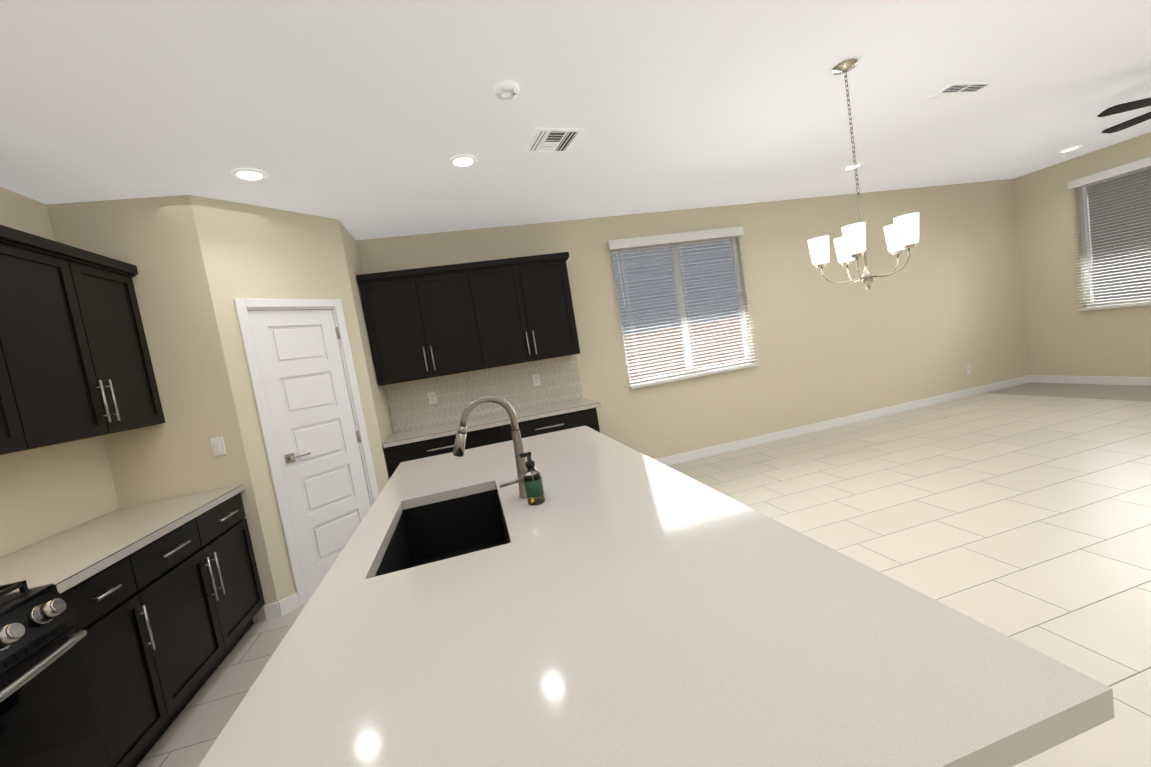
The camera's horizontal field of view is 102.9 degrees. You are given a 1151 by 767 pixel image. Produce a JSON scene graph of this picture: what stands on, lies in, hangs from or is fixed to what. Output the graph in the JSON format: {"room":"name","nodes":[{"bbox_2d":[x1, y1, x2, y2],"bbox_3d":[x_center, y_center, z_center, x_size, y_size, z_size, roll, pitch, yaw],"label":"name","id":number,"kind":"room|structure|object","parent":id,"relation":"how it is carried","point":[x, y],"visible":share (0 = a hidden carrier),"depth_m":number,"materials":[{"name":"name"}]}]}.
{"room":"kitchen","nodes":[
{"label":"kitchen","id":0,"kind":"room"},
{"bbox_2d":[0,187,235,557],"bbox_3d":[-2.321,0.422,0.247,0.150,2.740,7.740,-10,5,-13],"label":"wall","id":1,"kind":"structure","parent":0,"point":[49,491],"depth_m":2.79,"materials":[{"name":"beige paint"}]},
{"bbox_2d":[0,264,47,455],"bbox_3d":[-2.449,-0.151,1.448,0.330,0.966,0.976,-10,5,-13],"label":"upper cabinet","id":2,"kind":"object","parent":1,"relation":"attached to","point":[21,429],"depth_m":1.94,"materials":[{"name":"brown wood"}]},
{"bbox_2d":[0,224,164,445],"bbox_3d":[-2.651,-0.184,2.283,0.330,0.966,0.977,-10,5,-13],"label":"upper cabinet","id":3,"kind":"object","parent":1,"relation":"attached to","point":[75,362],"depth_m":2.30,"materials":[{"name":"brown wood"}]},
{"bbox_2d":[210,437,225,455],"bbox_3d":[-2.263,0.399,2.900,0.072,0.116,0.011,-10,5,-13],"label":"light switch","id":4,"kind":"object","parent":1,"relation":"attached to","point":[217,446],"visible":1,"depth_m":2.90,"materials":[{"name":"white plastic"}]},
{"bbox_2d":[0,0,1150,239],"bbox_3d":[2.114,-1.802,1.232,10.160,0.100,8.350,-10,5,-13],"label":"ceiling","id":5,"kind":"structure","parent":0,"point":[364,118],"depth_m":2.43,"materials":[{"name":"white paint"}]},
{"bbox_2d":[231,168,267,181],"bbox_3d":[-1.905,-1.218,2.681,0.180,0.011,0.180,-10,5,-13],"label":"recessed light","id":6,"kind":"object","parent":5,"relation":"in","point":[250,174],"visible":1,"depth_m":2.67,"materials":[{"name":"white"}]},
{"bbox_2d":[449,155,476,167],"bbox_3d":[-0.722,-1.427,2.947,0.180,0.011,0.180,-10,5,-13],"label":"recessed light","id":7,"kind":"object","parent":5,"relation":"in","point":[461,161],"visible":0.98,"depth_m":2.94,"materials":[{"name":"white"}]},
{"bbox_2d":[493,81,518,99],"bbox_3d":[-0.337,-1.425,2.237,0.128,0.028,0.128,-10,5,-13],"label":"smoke detector","id":8,"kind":"object","parent":5,"relation":"attached to","point":[505,90],"visible":0.98,"depth_m":2.21,"materials":[{"name":"white plastic"}]},
{"bbox_2d":[522,127,583,152],"bbox_3d":[-0.145,-1.514,2.866,0.310,0.011,0.310,-11,5,-21],"label":"ceiling vent","id":9,"kind":"object","parent":5,"relation":"in","point":[551,140],"visible":0.98,"depth_m":2.85,"materials":[{"name":"white metal"}]},
{"bbox_2d":[842,162,863,170],"bbox_3d":[2.659,-2.078,4.395,0.180,0.011,0.180,-10,5,-13],"label":"recessed light","id":10,"kind":"object","parent":5,"relation":"in","point":[851,167],"visible":0.94,"depth_m":4.38,"materials":[{"name":"white"}]},
{"bbox_2d":[808,58,918,289],"bbox_3d":[1.601,-1.147,2.578,0.518,1.234,0.534,-10,5,-13],"label":"chandelier","id":11,"kind":"object","parent":5,"relation":"hanging from","point":[901,233],"visible":1,"depth_m":2.54,"materials":[{"name":"white glass"}]},
{"bbox_2d":[923,81,996,100],"bbox_3d":[2.579,-1.965,3.083,0.360,0.010,0.210,-10,5,-13],"label":"ceiling vent","id":12,"kind":"object","parent":5,"relation":"in","point":[958,90],"visible":1,"depth_m":3.08,"materials":[{"name":"white metal"}]},
{"bbox_2d":[1058,145,1081,152],"bbox_3d":[5.418,-2.566,5.019,0.180,0.011,0.180,-10,5,-13],"label":"recessed light","id":13,"kind":"object","parent":5,"relation":"in","point":[1070,149],"visible":1,"depth_m":5.01,"materials":[{"name":"white"}]},
{"bbox_2d":[1097,97,1150,133],"bbox_3d":[4.449,-2.070,3.123,1.336,0.394,1.343,-10,5,-13],"label":"ceiling fan","id":14,"kind":"object","parent":5,"relation":"hanging from","point":[1127,106],"visible":1,"depth_m":3.29,"materials":[{"name":"black wood"}]},
{"bbox_2d":[184,179,1027,563],"bbox_3d":[1.412,-0.556,5.179,9.860,2.740,0.150,-10,5,-13],"label":"wall","id":15,"kind":"structure","parent":0,"point":[982,284],"depth_m":5.26,"materials":[{"name":"beige paint"}]},
{"bbox_2d":[234,298,378,605],"bbox_3d":[-1.895,0.436,3.373,0.155,2.100,0.730,-6,5,32],"label":"door","id":16,"kind":"structure","parent":15,"relation":"attached to","point":[299,376],"depth_m":3.30,"materials":[{"name":"white wood"}]},
{"bbox_2d":[356,262,491,385],"bbox_3d":[-1.369,-0.541,4.250,0.983,0.966,0.346,-10,5,-13],"label":"upper cabinet","id":17,"kind":"object","parent":15,"relation":"attached to","point":[433,322],"depth_m":4.08,"materials":[{"name":"brown wood"}]},
{"bbox_2d":[385,355,582,432],"bbox_3d":[-0.864,0.083,4.568,1.889,0.461,0.016,-10,5,-13],"label":"backsplash","id":18,"kind":"structure","parent":15,"relation":"attached to","point":[416,404],"depth_m":4.55,"materials":[{"name":"white tile"}]},
{"bbox_2d":[476,252,579,367],"bbox_3d":[-0.537,-0.689,4.445,0.983,0.966,0.346,-10,5,-13],"label":"upper cabinet","id":19,"kind":"object","parent":15,"relation":"attached to","point":[529,316],"depth_m":4.29,"materials":[{"name":"brown wood"}]},
{"bbox_2d":[610,237,751,384],"bbox_3d":[1.186,-0.836,5.129,1.540,1.470,0.060,-10,5,-13],"label":"window","id":20,"kind":"structure","parent":15,"relation":"in","point":[676,277],"depth_m":5.12,"materials":[{"name":"white"}]},
{"bbox_2d":[607,226,758,388],"bbox_3d":[1.215,-0.843,5.001,1.580,1.565,0.077,-10,5,-13],"label":"window blind","id":21,"kind":"object","parent":20,"relation":"attached to","point":[656,240],"visible":1,"depth_m":4.98,"materials":[{"name":"white plastic"}]},
{"bbox_2d":[655,375,1030,465],"bbox_3d":[3.221,0.467,5.568,6.220,0.100,0.017,-10,5,-13],"label":"baseboard","id":22,"kind":"structure","parent":15,"relation":"attached to","point":[745,443],"depth_m":5.55,"materials":[{"name":"white"}]},
{"bbox_2d":[966,365,970,373],"bbox_3d":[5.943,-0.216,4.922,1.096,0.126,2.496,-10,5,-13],"label":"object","id":23,"kind":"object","parent":15,"relation":"attached to","point":[968,369],"depth_m":6.01,"materials":[{"name":"white plastic"}]},
{"bbox_2d":[137,382,1150,766],"bbox_3d":[2.559,0.994,1.450,10.160,0.100,8.350,-10,5,-13],"label":"floor","id":24,"kind":"structure","parent":0,"point":[1021,512],"depth_m":2.87,"materials":[{"name":"tile"}]},
{"bbox_2d":[0,580,109,766],"bbox_3d":[-1.906,1.187,1.175,0.763,0.962,0.794,-10,5,-13],"label":"range","id":25,"kind":"object","parent":24,"relation":"on","point":[48,716],"visible":1,"depth_m":1.47,"materials":[{"name":"black metal"}]},
{"bbox_2d":[0,544,183,766],"bbox_3d":[-2.116,1.219,1.762,0.646,0.874,0.438,-10,5,-13],"label":"base cabinet","id":26,"kind":"object","parent":24,"relation":"on","point":[127,663],"depth_m":1.84,"materials":[{"name":"black wood"}]},
{"bbox_2d":[0,488,264,707],"bbox_3d":[-2.268,1.194,2.393,0.646,0.874,1.050,-10,5,-13],"label":"base cabinet","id":27,"kind":"object","parent":24,"relation":"on","point":[164,599],"depth_m":2.37,"materials":[{"name":"black wood"}]},
{"bbox_2d":[337,473,509,574],"bbox_3d":[-0.240,0.926,1.700,1.056,0.874,2.369,-10,5,-13],"label":"sink","id":28,"kind":"object","parent":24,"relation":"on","point":[472,521],"depth_m":2.00,"materials":[{"name":"black"}]},
{"bbox_2d":[198,447,573,766],"bbox_3d":[-0.519,0.518,1.626,0.525,0.052,2.590,-10,5,-13],"label":"island countertop","id":29,"kind":"structure","parent":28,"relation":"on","point":[439,662],"depth_m":0.84,"materials":[{"name":"white stone"}]},
{"bbox_2d":[486,427,1114,766],"bbox_3d":[0.053,0.410,1.760,0.670,0.040,2.590,-10,5,-13],"label":"island countertop","id":30,"kind":"structure","parent":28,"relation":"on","point":[678,622],"depth_m":0.74,"materials":[{"name":"white stone"}]},
{"bbox_2d":[518,451,545,505],"bbox_3d":[-0.155,0.337,1.642,0.066,0.186,0.064,-10,5,-13],"label":"soap bottle","id":31,"kind":"object","parent":30,"relation":"on","point":[533,483],"depth_m":1.62,"materials":[{"name":"green glass"}]},
{"bbox_2d":[383,418,505,477],"bbox_3d":[-1.113,0.867,4.229,0.984,0.874,0.616,-10,5,-13],"label":"base cabinet","id":32,"kind":"object","parent":24,"relation":"on","point":[417,443],"depth_m":3.90,"materials":[{"name":"black wood"}]},
{"bbox_2d":[498,402,599,440],"bbox_3d":[-0.282,0.720,4.423,0.985,0.874,0.616,-10,5,-13],"label":"base cabinet","id":33,"kind":"object","parent":24,"relation":"on","point":[547,419],"depth_m":4.13,"materials":[{"name":"black wood"}]},
{"bbox_2d":[1012,132,1150,376],"bbox_3d":[6.996,-1.230,2.426,0.150,2.740,7.740,-10,5,-13],"label":"wall","id":34,"kind":"structure","parent":0,"point":[1064,340],"depth_m":5.70,"materials":[{"name":"beige paint"}]},
{"bbox_2d":[1031,375,1150,385],"bbox_3d":[7.119,0.083,2.528,0.014,0.100,7.720,-10,5,-13],"label":"baseboard","id":35,"kind":"structure","parent":34,"relation":"attached to","point":[1102,380],"depth_m":5.63,"materials":[{"name":"white"}]},
{"bbox_2d":[1078,167,1150,306],"bbox_3d":[6.377,-1.639,4.829,0.060,1.470,1.550,-10,5,-13],"label":"window","id":36,"kind":"structure","parent":34,"relation":"in","point":[1084,220],"depth_m":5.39,"materials":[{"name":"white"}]},
{"bbox_2d":[1068,156,1150,310],"bbox_3d":[6.250,-1.629,4.799,0.077,1.565,1.590,-10,5,-13],"label":"window blind","id":37,"kind":"object","parent":36,"relation":"attached to","point":[1113,172],"visible":1,"depth_m":5.23,"materials":[{"name":"white plastic"}]},
{"label":"outside","id":38,"kind":"structure","parent":0,"visible":0},
{"bbox_3d":[8.284,-0.813,14.724,55.000,0.130,55.000,-10,5,-13],"label":"ground","id":39,"kind":"structure","parent":38,"visible":0},
{"bbox_2d":[612,240,738,335],"bbox_3d":[-0.900,-3.331,23.118,29.000,6.420,9.200,-10,5,-13],"label":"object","id":40,"kind":"structure","parent":39,"relation":"on","point":[686,279],"depth_m":20.34,"materials":[{"name":"grey"}]},
{"bbox_2d":[624,274,1094,379],"bbox_3d":[4.679,-0.172,1.658,40.000,1.740,29.250,-10,5,-13],"label":"fence","id":41,"kind":"object","parent":39,"relation":"on","point":[681,344],"depth_m":16.18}
]}

